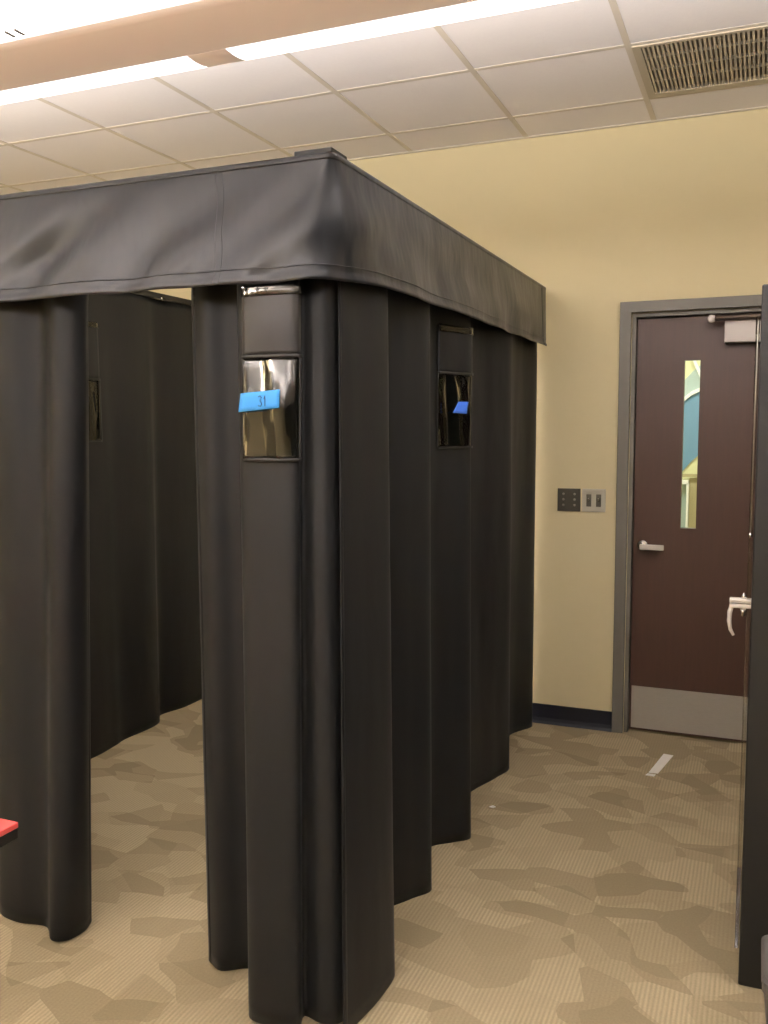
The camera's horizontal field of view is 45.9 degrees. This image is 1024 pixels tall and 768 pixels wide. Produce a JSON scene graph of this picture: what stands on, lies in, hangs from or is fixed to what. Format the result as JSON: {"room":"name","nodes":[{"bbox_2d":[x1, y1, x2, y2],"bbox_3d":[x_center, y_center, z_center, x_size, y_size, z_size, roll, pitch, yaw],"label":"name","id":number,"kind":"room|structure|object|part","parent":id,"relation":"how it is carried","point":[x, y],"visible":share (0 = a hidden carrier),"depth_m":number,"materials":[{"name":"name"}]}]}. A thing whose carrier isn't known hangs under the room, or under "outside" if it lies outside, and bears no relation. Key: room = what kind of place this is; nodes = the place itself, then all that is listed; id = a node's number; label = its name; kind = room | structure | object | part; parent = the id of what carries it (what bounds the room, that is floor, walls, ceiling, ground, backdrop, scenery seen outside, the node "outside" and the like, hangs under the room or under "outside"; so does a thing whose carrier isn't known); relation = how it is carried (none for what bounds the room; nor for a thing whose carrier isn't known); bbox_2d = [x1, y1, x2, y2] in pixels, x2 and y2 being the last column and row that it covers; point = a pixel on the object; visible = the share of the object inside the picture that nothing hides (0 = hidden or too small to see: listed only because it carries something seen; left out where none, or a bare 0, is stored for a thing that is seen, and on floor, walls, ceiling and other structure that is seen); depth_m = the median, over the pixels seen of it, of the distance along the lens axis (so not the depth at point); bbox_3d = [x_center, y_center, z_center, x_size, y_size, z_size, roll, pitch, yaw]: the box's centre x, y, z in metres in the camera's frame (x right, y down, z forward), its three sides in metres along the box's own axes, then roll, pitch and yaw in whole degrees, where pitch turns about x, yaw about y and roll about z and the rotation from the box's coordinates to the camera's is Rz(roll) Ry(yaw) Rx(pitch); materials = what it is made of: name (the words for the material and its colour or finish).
{"room":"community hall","nodes":[
{"label":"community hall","id":0,"kind":"room"},
{"bbox_2d":[133,147,346,305],"bbox_3d":[-1.407,-1.057,4.128,3.788,0.054,2.483,2,6,22],"label":"frame","id":1,"kind":"object","parent":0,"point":[163,297],"visible":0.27,"depth_m":4.54,"materials":[{"name":"metal"}]},
{"bbox_2d":[0,295,91,941],"bbox_3d":[-1.344,0.182,2.867,1.030,2.192,0.194,2,6,22],"label":"curtain","id":2,"kind":"object","parent":1,"relation":"hanging from","point":[45,733],"visible":0.84,"depth_m":2.72,"materials":[{"name":"black fabric"}]},
{"bbox_2d":[88,293,201,757],"bbox_3d":[-1.360,0.047,4.261,0.090,2.192,2.314,2,6,22],"label":"curtain","id":3,"kind":"object","parent":1,"relation":"hanging from","point":[145,646],"visible":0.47,"depth_m":4.54,"materials":[{"name":"black fabric"}]},
{"bbox_3d":[-1.363,-1.057,4.140,0.030,0.027,2.427,2,6,22],"label":"partition rail","id":4,"kind":"part","parent":1,"relation":"part of","materials":[{"name":"metal"}]},
{"bbox_2d":[191,279,342,1023],"bbox_3d":[-0.295,0.221,2.413,0.460,2.192,0.369,0,5,0],"label":"curtain","id":5,"kind":"object","parent":1,"relation":"hanging from","point":[267,480],"visible":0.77,"depth_m":2.35,"materials":[{"name":"black fabric"}]},
{"bbox_2d":[238,389,279,411],"bbox_3d":[-0.320,-0.283,2.306,0.121,0.056,0.009,2,6,22],"label":"tape","id":6,"kind":"object","parent":5,"relation":"attached to","point":[261,400],"visible":1,"depth_m":2.30,"materials":[{"name":"blue paper"}]},
{"bbox_2d":[0,152,546,345],"bbox_3d":[-1.399,-0.903,4.057,3.809,0.322,2.535,2,6,22],"label":"valance","id":7,"kind":"object","parent":1,"relation":"hanging from","point":[317,215],"visible":1,"depth_m":2.47,"materials":[{"name":"black fabric"}]},
{"bbox_3d":[-0.162,-0.912,2.326,0.106,0.013,0.093,2,6,22],"label":"corner plate","id":8,"kind":"part","parent":1,"relation":"part of","materials":[{"name":"metal"}]},
{"bbox_2d":[337,281,536,1023],"bbox_3d":[0.279,0.124,3.424,0.165,2.192,2.590,2,6,19],"label":"curtain","id":9,"kind":"object","parent":1,"relation":"hanging from","point":[437,504],"visible":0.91,"depth_m":2.95,"materials":[{"name":"black fabric"}]},
{"bbox_2d":[453,402,468,413],"bbox_3d":[0.277,-0.377,3.276,0.088,0.044,0.003,-5,7,-43],"label":"tape","id":10,"kind":"object","parent":9,"relation":"attached to","point":[461,407],"visible":1,"depth_m":3.28,"materials":[{"name":"blue paper"}]},
{"bbox_2d":[0,699,765,1023],"bbox_3d":[0.021,1.530,0.706,9.400,0.080,8.445,2,6,22],"label":"floor","id":11,"kind":"structure","parent":0,"point":[595,888],"depth_m":2.92,"materials":[{"name":"carpet"}]},
{"bbox_2d":[0,818,17,847],"bbox_3d":[-1.157,1.020,1.794,0.661,0.740,0.516,2,6,22],"label":"side table","id":12,"kind":"object","parent":11,"relation":"on","point":[8,828],"visible":1,"depth_m":1.85,"materials":[{"name":"red laminate"}]},
{"bbox_2d":[646,754,672,776],"bbox_3d":[1.264,1.159,4.149,0.045,0.002,0.306,3,6,32],"label":"tape","id":13,"kind":"object","parent":11,"relation":"on","point":[665,758],"visible":1,"depth_m":4.15,"materials":[{"name":"white paper"}]},
{"bbox_2d":[727,284,767,988],"bbox_3d":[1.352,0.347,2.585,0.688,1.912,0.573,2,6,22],"label":"door","id":14,"kind":"structure","parent":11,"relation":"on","point":[753,887],"depth_m":2.45,"materials":[{"name":"black metal"}]},
{"bbox_3d":[0.953,0.297,2.487,0.022,0.085,0.014,2,6,22],"label":"lever","id":15,"kind":"part","parent":14,"relation":"part of","materials":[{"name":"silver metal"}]},
{"bbox_3d":[0.975,0.248,2.475,0.058,0.033,0.030,2,6,22],"label":"door handle","id":16,"kind":"part","parent":14,"relation":"part of","materials":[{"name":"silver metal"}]},
{"bbox_3d":[1.084,0.334,2.699,0.010,1.750,0.505,2,6,22],"label":"clear door","id":17,"kind":"part","parent":14,"relation":"part of","materials":[{"name":"plastic"}]},
{"bbox_3d":[0.985,-0.224,2.407,0.005,0.566,0.014,4,7,37],"label":"pull rod","id":18,"kind":"part","parent":14,"relation":"part of","materials":[{"name":"metal"}]},
{"bbox_2d":[761,935,767,1023],"bbox_3d":[1.021,1.198,2.082,0.294,0.313,0.230,2,6,22],"label":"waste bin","id":19,"kind":"object","parent":11,"relation":"on","point":[764,941],"visible":1,"depth_m":2.07,"materials":[{"name":"grey plastic"}]},
{"bbox_3d":[1.021,1.050,2.068,0.294,0.016,0.230,2,6,22],"label":"lid","id":20,"kind":"part","parent":19,"relation":"part of","materials":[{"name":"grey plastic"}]},
{"bbox_2d":[0,0,767,194],"bbox_3d":[0.000,-1.524,0.395,9.200,0.100,8.195,2,6,22],"label":"ceiling","id":21,"kind":"structure","parent":0,"point":[608,76],"depth_m":3.98,"materials":[{"name":"tile"}]},
{"bbox_2d":[0,0,574,104],"bbox_3d":[-0.694,-1.401,2.268,6.200,0.490,0.487,2,6,22],"label":"pendant light","id":22,"kind":"object","parent":21,"relation":"hanging from","point":[48,47],"visible":1,"depth_m":2.17,"materials":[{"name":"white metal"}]},
{"bbox_2d":[0,0,767,191],"bbox_3d":[-0.001,-1.474,0.400,9.202,0.007,8.195,2,6,22],"label":"grid","id":23,"kind":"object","parent":21,"relation":"attached to","point":[627,45],"depth_m":4.10,"materials":[{"name":"paint"}]},
{"bbox_2d":[631,25,767,98],"bbox_3d":[1.321,-1.785,3.588,0.588,0.022,0.588,2,6,22],"label":"ceiling vent","id":24,"kind":"object","parent":21,"relation":"in","point":[734,58],"visible":1,"depth_m":3.59,"materials":[{"name":"metal"}]},
{"bbox_2d":[148,108,767,725],"bbox_3d":[1.597,-0.419,4.367,9.200,3.100,0.140,2,6,22],"label":"wall","id":25,"kind":"structure","parent":0,"point":[601,219],"depth_m":4.51,"materials":[{"name":"beige paint"}]},
{"bbox_2d":[557,488,580,511],"bbox_3d":[0.938,-0.062,4.594,0.116,0.116,0.010,2,6,22],"label":"switch plate","id":26,"kind":"object","parent":25,"relation":"attached to","point":[569,499],"visible":1,"depth_m":4.59,"materials":[{"name":"metal"}]},
{"bbox_2d":[532,703,611,731],"bbox_3d":[1.573,1.082,4.435,9.200,0.100,0.020,2,6,22],"label":"baseboard","id":27,"kind":"structure","parent":25,"relation":"attached to","point":[599,720],"depth_m":4.68,"materials":[{"name":"black rubber"}]},
{"bbox_2d":[582,489,605,511],"bbox_3d":[1.050,-0.057,4.540,0.116,0.116,0.025,2,6,22],"label":"switch plate","id":28,"kind":"object","parent":25,"relation":"attached to","point":[593,500],"visible":1,"depth_m":4.54,"materials":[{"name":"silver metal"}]},
{"bbox_2d":[612,295,761,741],"bbox_3d":[1.667,0.061,4.353,1.066,2.146,0.198,2,6,22],"label":"door","id":29,"kind":"structure","parent":25,"relation":"in","point":[684,666],"depth_m":4.43,"materials":[{"name":"brown paint"}]},
{"bbox_3d":[1.279,0.169,4.491,0.052,0.052,0.050,2,6,22],"label":"handle","id":30,"kind":"part","parent":29,"relation":"part of","materials":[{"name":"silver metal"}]},
{"bbox_3d":[1.313,0.174,4.446,0.114,0.026,0.016,2,6,22],"label":"lever","id":31,"kind":"part","parent":29,"relation":"part of","materials":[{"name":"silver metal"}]},
{"bbox_3d":[1.668,1.001,4.436,0.890,0.216,0.002,2,6,22],"label":"kick plate","id":32,"kind":"part","parent":29,"relation":"part of","materials":[{"name":"metal"}]},
{"bbox_3d":[1.708,-0.905,4.184,0.367,0.034,0.073,2,6,22],"label":"closer arm","id":33,"kind":"part","parent":29,"relation":"part of","materials":[{"name":"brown metal"}]},
{"bbox_2d":[682,360,699,480],"bbox_3d":[1.780,-0.485,5.593,4.000,3.000,2.265,2,6,22],"label":"wall","id":34,"kind":"structure","parent":0,"point":[690,367],"depth_m":6.53,"materials":[{"name":"yellow paint"}]},
{"bbox_2d":[681,474,696,527],"bbox_3d":[2.198,-0.018,6.542,0.481,0.513,0.080,2,6,22],"label":"display window","id":35,"kind":"structure","parent":34,"relation":"in","point":[685,483],"depth_m":6.54,"materials":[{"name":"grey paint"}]},
{"bbox_3d":[2.090,0.012,6.617,0.226,0.441,0.029,2,6,22],"label":"pane","id":36,"kind":"part","parent":35,"relation":"part of","materials":[{"name":"clear glass"}]},
{"bbox_3d":[2.204,-0.019,6.556,0.481,0.513,0.050,2,6,22],"label":"wall rail","id":37,"kind":"part","parent":35,"relation":"part of","materials":[{"name":"clear glass"}]},
{"bbox_2d":[682,361,699,470],"bbox_3d":[2.205,-0.682,6.503,0.481,1.048,0.029,2,6,22],"label":"wall panel","id":38,"kind":"object","parent":34,"relation":"attached to","point":[692,382],"visible":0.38,"depth_m":6.50,"materials":[{"name":"blue paint"}]}
]}

